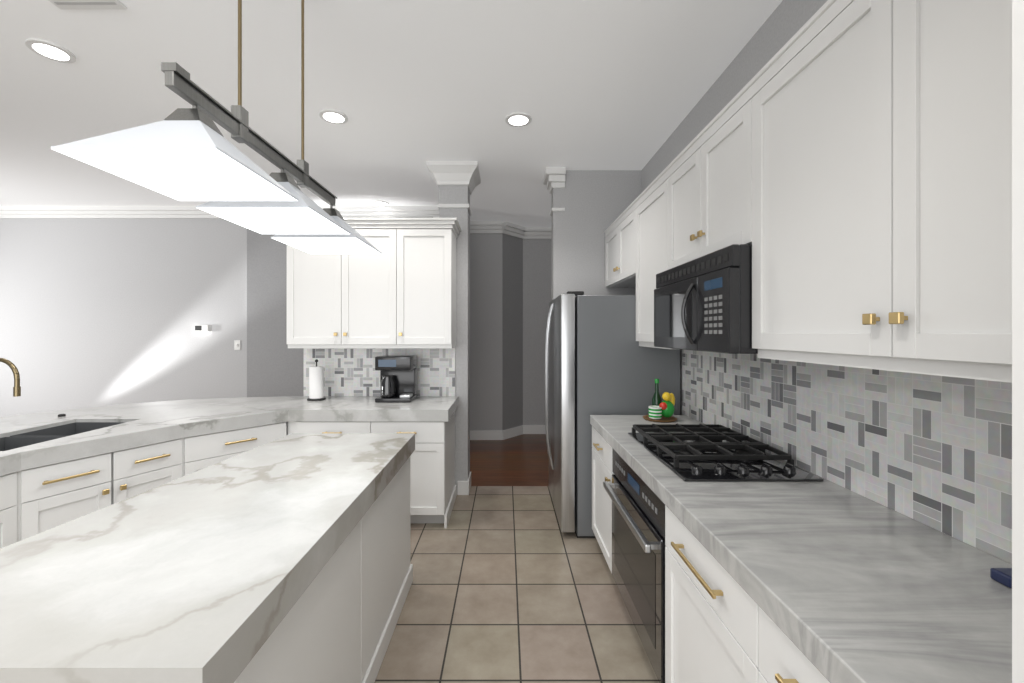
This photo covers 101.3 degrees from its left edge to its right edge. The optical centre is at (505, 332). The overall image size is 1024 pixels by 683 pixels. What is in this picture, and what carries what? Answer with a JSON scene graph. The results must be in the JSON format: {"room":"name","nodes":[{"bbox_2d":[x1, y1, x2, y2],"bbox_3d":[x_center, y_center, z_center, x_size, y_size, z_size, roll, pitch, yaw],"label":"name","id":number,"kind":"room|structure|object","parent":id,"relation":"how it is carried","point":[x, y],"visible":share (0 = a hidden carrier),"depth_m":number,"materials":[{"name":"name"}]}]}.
{"room":"kitchen","nodes":[
{"label":"kitchen","id":0,"kind":"room"},
{"bbox_2d":[0,217,432,416],"bbox_3d":[-4.560,-0.025,5.255,7.880,3.050,0.170,0,0,0],"label":"wall","id":1,"kind":"structure","parent":0,"point":[94,312],"depth_m":5.20,"materials":[{"name":"grey paint"}]},
{"bbox_2d":[195,325,211,330],"bbox_3d":[-3.720,-0.060,5.162,0.160,0.080,0.074,0,0,0],"label":"wall device","id":2,"kind":"object","parent":1,"relation":"attached to","point":[203,327],"visible":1,"depth_m":5.13,"materials":[{"name":"white plastic"}]},
{"bbox_2d":[0,206,438,217],"bbox_3d":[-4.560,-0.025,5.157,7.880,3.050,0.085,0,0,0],"label":"crown molding","id":3,"kind":"structure","parent":1,"relation":"attached to","point":[156,211],"depth_m":5.15,"materials":[{"name":"white wood"}]},
{"bbox_2d":[234,340,240,349],"bbox_3d":[-3.322,0.150,5.189,0.075,0.120,0.019,0,0,0],"label":"switch plate","id":4,"kind":"object","parent":1,"relation":"attached to","point":[237,344],"visible":1,"depth_m":5.19,"materials":[{"name":"white plastic"}]},
{"bbox_2d":[0,0,782,226],"bbox_3d":[-3.150,-1.590,2.350,10.700,0.080,9.700,0,0,0],"label":"ceiling","id":5,"kind":"structure","parent":0,"point":[408,88],"depth_m":2.61,"materials":[{"name":"white paint"}]},
{"bbox_2d":[25,38,75,62],"bbox_3d":[-2.490,-1.542,2.300,0.189,0.013,0.189,0,0,-6],"label":"recessed light","id":6,"kind":"object","parent":5,"relation":"in","point":[50,50],"depth_m":2.29,"materials":[{"name":"white"}]},
{"bbox_2d":[48,0,126,9],"bbox_3d":[-1.960,-1.542,1.860,0.320,0.013,0.280,0,0,0],"label":"air vent","id":7,"kind":"object","parent":5,"relation":"in","point":[61,4],"depth_m":1.97,"materials":[{"name":"white metal"}]},
{"bbox_2d":[51,0,381,253],"bbox_3d":[-0.900,-0.997,1.690,0.400,1.104,1.350,0,0,0],"label":"pendant light","id":8,"kind":"object","parent":5,"relation":"hanging from","point":[187,154],"visible":1,"depth_m":1.28,"materials":[{"name":"silver metal"}]},
{"bbox_2d":[319,109,347,123],"bbox_3d":[-1.230,-1.542,3.000,0.189,0.013,0.189,0,0,-39],"label":"recessed light","id":9,"kind":"object","parent":5,"relation":"in","point":[332,116],"depth_m":2.99,"materials":[{"name":"white"}]},
{"bbox_2d":[372,200,388,205],"bbox_3d":[-1.490,-1.542,5.000,0.189,0.013,0.189,0,0,-6],"label":"recessed light","id":10,"kind":"object","parent":5,"relation":"in","point":[378,202],"depth_m":4.99,"materials":[{"name":"white"}]},
{"bbox_2d":[505,112,531,126],"bbox_3d":[0.090,-1.542,3.040,0.189,0.013,0.189,0,0,-6],"label":"recessed light","id":11,"kind":"object","parent":5,"relation":"in","point":[517,119],"depth_m":3.03,"materials":[{"name":"white"}]},
{"bbox_2d":[439,185,469,484],"bbox_3d":[-0.487,-0.025,4.018,0.265,3.050,0.245,0,0,0],"label":"column","id":12,"kind":"structure","parent":0,"point":[454,194],"depth_m":3.90,"materials":[{"name":"grey paint"}]},
{"bbox_2d":[426,161,480,494],"bbox_3d":[-0.487,-0.025,4.018,0.465,3.050,0.465,0,0,0],"label":"trim","id":13,"kind":"structure","parent":12,"relation":"attached to","point":[455,173],"depth_m":3.86,"materials":[{"name":"white wood"}]},
{"bbox_2d":[470,434,548,485],"bbox_3d":[-3.150,1.530,5.657,10.700,0.060,3.085,0,0,0],"label":"floor","id":14,"kind":"structure","parent":0,"point":[521,460],"depth_m":4.90,"materials":[{"name":"brown wood"}]},
{"bbox_2d":[470,233,551,430],"bbox_3d":[0.790,-0.025,6.135,2.820,3.050,0.470,0,0,0],"label":"wall","id":15,"kind":"structure","parent":0,"point":[485,331],"depth_m":5.90,"materials":[{"name":"grey paint"}]},
{"bbox_2d":[470,221,551,439],"bbox_3d":[0.790,-0.025,6.032,2.820,3.050,0.435,0,0,0],"label":"trim","id":16,"kind":"structure","parent":15,"relation":"attached to","point":[496,227],"depth_m":5.88,"materials":[{"name":"white"}]},
{"bbox_2d":[502,233,522,430],"bbox_3d":[0.062,-0.025,6.108,0.100,3.050,0.461,0,0,41],"label":"wall","id":17,"kind":"structure","parent":0,"point":[512,331],"depth_m":6.07,"materials":[{"name":"grey paint"}]},
{"bbox_2d":[502,222,525,439],"bbox_3d":[0.132,-0.025,6.047,0.085,3.050,0.461,0,0,41],"label":"trim","id":18,"kind":"structure","parent":17,"relation":"attached to","point":[511,229],"depth_m":6.02,"materials":[{"name":"white wood"}]},
{"bbox_2d":[374,486,658,682],"bbox_3d":[-3.450,1.530,0.807,10.100,0.060,6.615,0,0,0],"label":"floor","id":19,"kind":"structure","parent":0,"point":[512,584],"depth_m":2.31,"materials":[{"name":"beige tile"}]},
{"bbox_2d":[0,454,107,548],"bbox_3d":[-2.337,1.089,2.250,0.255,0.824,0.400,0,0,0],"label":"base cabinet","id":20,"kind":"object","parent":19,"relation":"on","point":[35,501],"depth_m":2.16,"materials":[{"name":"white wood"}]},
{"bbox_2d":[0,449,11,475],"bbox_3d":[-2.700,0.630,1.539,0.420,0.090,1.080,0,0,0],"label":"countertop","id":21,"kind":"structure","parent":20,"relation":"on","point":[5,456],"depth_m":2.01,"materials":[{"name":"stone"}]},
{"bbox_2d":[0,416,75,451],"bbox_3d":[-3.255,0.630,2.095,0.690,0.090,2.190,0,0,0],"label":"countertop","id":22,"kind":"structure","parent":20,"relation":"on","point":[9,425],"depth_m":2.71,"materials":[{"name":"stone"}]},
{"bbox_2d":[106,440,175,505],"bbox_3d":[-2.198,1.089,2.544,0.224,0.824,0.426,0,0,0],"label":"base cabinet","id":23,"kind":"object","parent":19,"relation":"on","point":[133,471],"depth_m":2.50,"materials":[{"name":"white wood"}]},
{"bbox_2d":[176,422,287,478],"bbox_3d":[-2.124,1.089,3.135,0.898,0.824,0.962,0,0,0],"label":"base cabinet","id":24,"kind":"object","parent":19,"relation":"on","point":[194,453],"depth_m":2.86,"materials":[{"name":"white wood"}]},
{"bbox_2d":[12,396,457,435],"bbox_3d":[-1.975,0.630,3.358,3.070,0.090,1.057,0,0,0],"label":"countertop","id":25,"kind":"structure","parent":24,"relation":"on","point":[147,423],"depth_m":3.20,"materials":[{"name":"stone"}]},
{"bbox_2d":[0,358,65,416],"bbox_3d":[-3.177,0.369,2.748,0.286,0.431,0.443,0,0,0],"label":"faucet","id":26,"kind":"object","parent":25,"relation":"on","point":[17,386],"visible":1,"depth_m":2.61,"materials":[{"name":"brown metal"}]},
{"bbox_2d":[0,422,125,450],"bbox_3d":[-2.708,0.703,2.470,0.437,0.192,0.772,0,0,0],"label":"sink bowl","id":27,"kind":"object","parent":25,"relation":"in","point":[30,438],"visible":0.08,"depth_m":2.65,"materials":[{"name":"grey metal"}]},
{"bbox_2d":[307,359,325,400],"bbox_3d":[-1.660,0.407,3.680,0.150,0.354,0.150,0,0,0],"label":"paper towel","id":28,"kind":"object","parent":25,"relation":"on","point":[316,382],"visible":1,"depth_m":3.63,"materials":[{"name":"white paper"}]},
{"bbox_2d":[375,355,416,402],"bbox_3d":[-0.950,0.392,3.659,0.300,0.385,0.282,0,0,0],"label":"coffee maker","id":29,"kind":"object","parent":25,"relation":"on","point":[398,378],"visible":1,"depth_m":3.56,"materials":[{"name":"black"}]},
{"bbox_2d":[234,457,412,682],"bbox_3d":[-0.921,1.105,1.663,0.717,0.790,1.755,0,0,0],"label":"kitchen island","id":30,"kind":"object","parent":19,"relation":"on","point":[338,623],"visible":0.4,"depth_m":1.58,"materials":[{"name":"white wood"}]},
{"bbox_2d":[0,433,414,682],"bbox_3d":[-1.012,0.660,1.660,0.917,0.100,1.790,0,0,0],"label":"island countertop","id":31,"kind":"structure","parent":30,"relation":"on","point":[208,574],"depth_m":1.11,"materials":[{"name":"stone"}]},
{"bbox_2d":[288,412,456,527],"bbox_3d":[-1.067,1.089,3.525,1.225,0.823,0.700,0,0,0],"label":"base cabinet","id":32,"kind":"object","parent":19,"relation":"on","point":[433,490],"visible":0.21,"depth_m":3.22,"materials":[{"name":"white wood"}]},
{"bbox_2d":[592,426,613,572],"bbox_3d":[0.949,1.076,2.710,0.676,0.848,0.571,0,0,0],"label":"base cabinet","id":33,"kind":"object","parent":19,"relation":"on","point":[602,452],"depth_m":2.69,"materials":[{"name":"white wood"}]},
{"bbox_2d":[545,291,679,537],"bbox_3d":[0.798,0.598,3.500,0.943,1.805,0.890,0,0,0],"label":"fridge","id":34,"kind":"object","parent":19,"relation":"on","point":[602,361],"visible":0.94,"depth_m":3.06,"materials":[{"name":"grey metal"}]},
{"bbox_2d":[603,449,665,682],"bbox_3d":[0.892,1.077,2.020,0.685,0.846,0.800,0,0,0],"label":"oven","id":35,"kind":"object","parent":19,"relation":"on","point":[638,540],"visible":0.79,"depth_m":1.87,"materials":[{"name":"black"}]},
{"bbox_2d":[665,505,735,682],"bbox_3d":[0.949,1.076,1.287,0.676,0.848,0.655,0,0,0],"label":"base cabinet","id":36,"kind":"object","parent":19,"relation":"on","point":[721,626],"depth_m":1.36,"materials":[{"name":"white wood"}]},
{"bbox_2d":[590,415,1011,682],"bbox_3d":[0.944,0.618,1.750,0.687,0.065,2.500,0,0,0],"label":"countertop","id":37,"kind":"structure","parent":36,"relation":"on","point":[837,583],"depth_m":1.03,"materials":[{"name":"white stone"}]},
{"bbox_2d":[643,378,676,422],"bbox_3d":[1.040,0.450,2.840,0.224,0.269,0.224,0,0,0],"label":"decorative tray","id":38,"kind":"object","parent":37,"relation":"on","point":[659,409],"visible":1,"depth_m":2.79,"materials":[{"name":"multicoloured wood"}]},
{"bbox_2d":[628,424,823,480],"bbox_3d":[0.975,0.551,2.035,0.550,0.067,0.770,0,0,0],"label":"cooktop","id":39,"kind":"object","parent":37,"relation":"in","point":[700,452],"visible":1,"depth_m":1.89,"materials":[{"name":"black metal"}]},
{"bbox_2d":[990,568,1011,588],"bbox_3d":[1.180,0.571,0.978,0.060,0.027,0.045,0,0,0],"label":"book","id":40,"kind":"object","parent":37,"relation":"on","point":[1003,576],"depth_m":0.98,"materials":[{"name":"blue paper"}]},
{"bbox_2d":[736,582,829,682],"bbox_3d":[0.949,1.076,0.790,0.676,0.848,0.580,0,0,0],"label":"base cabinet","id":41,"kind":"object","parent":19,"relation":"on","point":[764,654],"depth_m":1.00,"materials":[{"name":"white wood"}]},
{"bbox_2d":[552,170,640,299],"bbox_3d":[0.870,-0.025,4.075,0.840,3.050,0.150,0,0,0],"label":"wall","id":42,"kind":"structure","parent":0,"point":[595,204],"depth_m":4.00,"materials":[{"name":"grey paint"}]},
{"bbox_2d":[543,167,565,215],"bbox_3d":[0.468,-0.025,4.075,0.185,3.050,0.300,0,0,0],"label":"trim","id":43,"kind":"structure","parent":42,"relation":"attached to","point":[554,177],"depth_m":3.96,"materials":[{"name":"white wood"}]},
{"bbox_2d":[641,0,826,414],"bbox_3d":[1.360,-0.025,0.825,0.140,3.050,6.650,0,0,0],"label":"wall","id":44,"kind":"structure","parent":0,"point":[781,26],"depth_m":2.35,"materials":[{"name":"grey paint"}]},
{"bbox_2d":[604,203,631,287],"bbox_3d":[1.114,-0.700,3.520,0.346,0.541,0.940,0,0,0],"label":"upper cabinet","id":45,"kind":"object","parent":44,"relation":"attached to","point":[618,236],"depth_m":3.51,"materials":[{"name":"white wood"}]},
{"bbox_2d":[632,170,672,348],"bbox_3d":[1.114,-0.438,2.718,0.346,1.065,0.665,0,0,0],"label":"upper cabinet","id":46,"kind":"object","parent":44,"relation":"attached to","point":[648,208],"depth_m":2.83,"materials":[{"name":"white wood"}]},
{"bbox_2d":[664,96,735,270],"bbox_3d":[1.114,-0.657,2.028,0.346,0.626,0.835,0,0,0],"label":"upper cabinet","id":47,"kind":"object","parent":44,"relation":"attached to","point":[700,183],"depth_m":2.00,"materials":[{"name":"white wood"}]},
{"bbox_2d":[654,244,757,353],"bbox_3d":[1.043,-0.131,2.027,0.486,0.422,0.825,0,0,0],"label":"microwave","id":48,"kind":"object","parent":47,"relation":"attached to","point":[703,303],"visible":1,"depth_m":1.78,"materials":[{"name":"black metal"}]},
{"bbox_2d":[736,0,859,367],"bbox_3d":[1.114,-0.438,1.318,0.346,1.065,0.705,0,0,0],"label":"upper cabinet","id":49,"kind":"object","parent":44,"relation":"attached to","point":[843,168],"depth_m":1.33,"materials":[{"name":"white wood"}]},
{"bbox_2d":[682,349,1011,563],"bbox_3d":[1.284,0.340,1.772,0.012,0.489,2.545,0,0,0],"label":"tile backsplash","id":50,"kind":"structure","parent":44,"relation":"attached to","point":[934,451],"depth_m":1.41,"materials":[{"name":"tile"}]},
{"bbox_2d":[860,0,1011,382],"bbox_3d":[1.114,-0.438,0.792,0.346,1.065,0.585,0,0,0],"label":"upper cabinet","id":51,"kind":"object","parent":44,"relation":"attached to","point":[936,75],"depth_m":0.93,"materials":[{"name":"white wood"}]},
{"bbox_2d":[1012,0,1023,682],"bbox_3d":[0.945,-0.025,0.449,0.690,3.050,0.098,0,0,0],"label":"wall","id":52,"kind":"structure","parent":0,"point":[1017,341],"depth_m":0.49,"materials":[{"name":"white paint"}]},
{"bbox_3d":[-1.245,0.300,3.945,1.250,2.400,0.110,0,0,0],"label":"wall","id":53,"kind":"structure","parent":0,"visible":0},
{"bbox_2d":[287,218,461,347],"bbox_3d":[-1.155,-0.415,3.688,1.490,1.090,0.397,0,0,0],"label":"upper cabinet","id":54,"kind":"object","parent":53,"relation":"attached to","point":[399,291],"visible":0.73,"depth_m":3.55,"materials":[{"name":"white wood"}]},
{"bbox_2d":[304,348,454,395],"bbox_3d":[-1.170,0.357,3.884,1.400,0.454,0.010,0,0,0],"label":"tile backsplash","id":55,"kind":"structure","parent":53,"relation":"attached to","point":[350,372],"depth_m":3.88,"materials":[{"name":"tile"}]}
]}

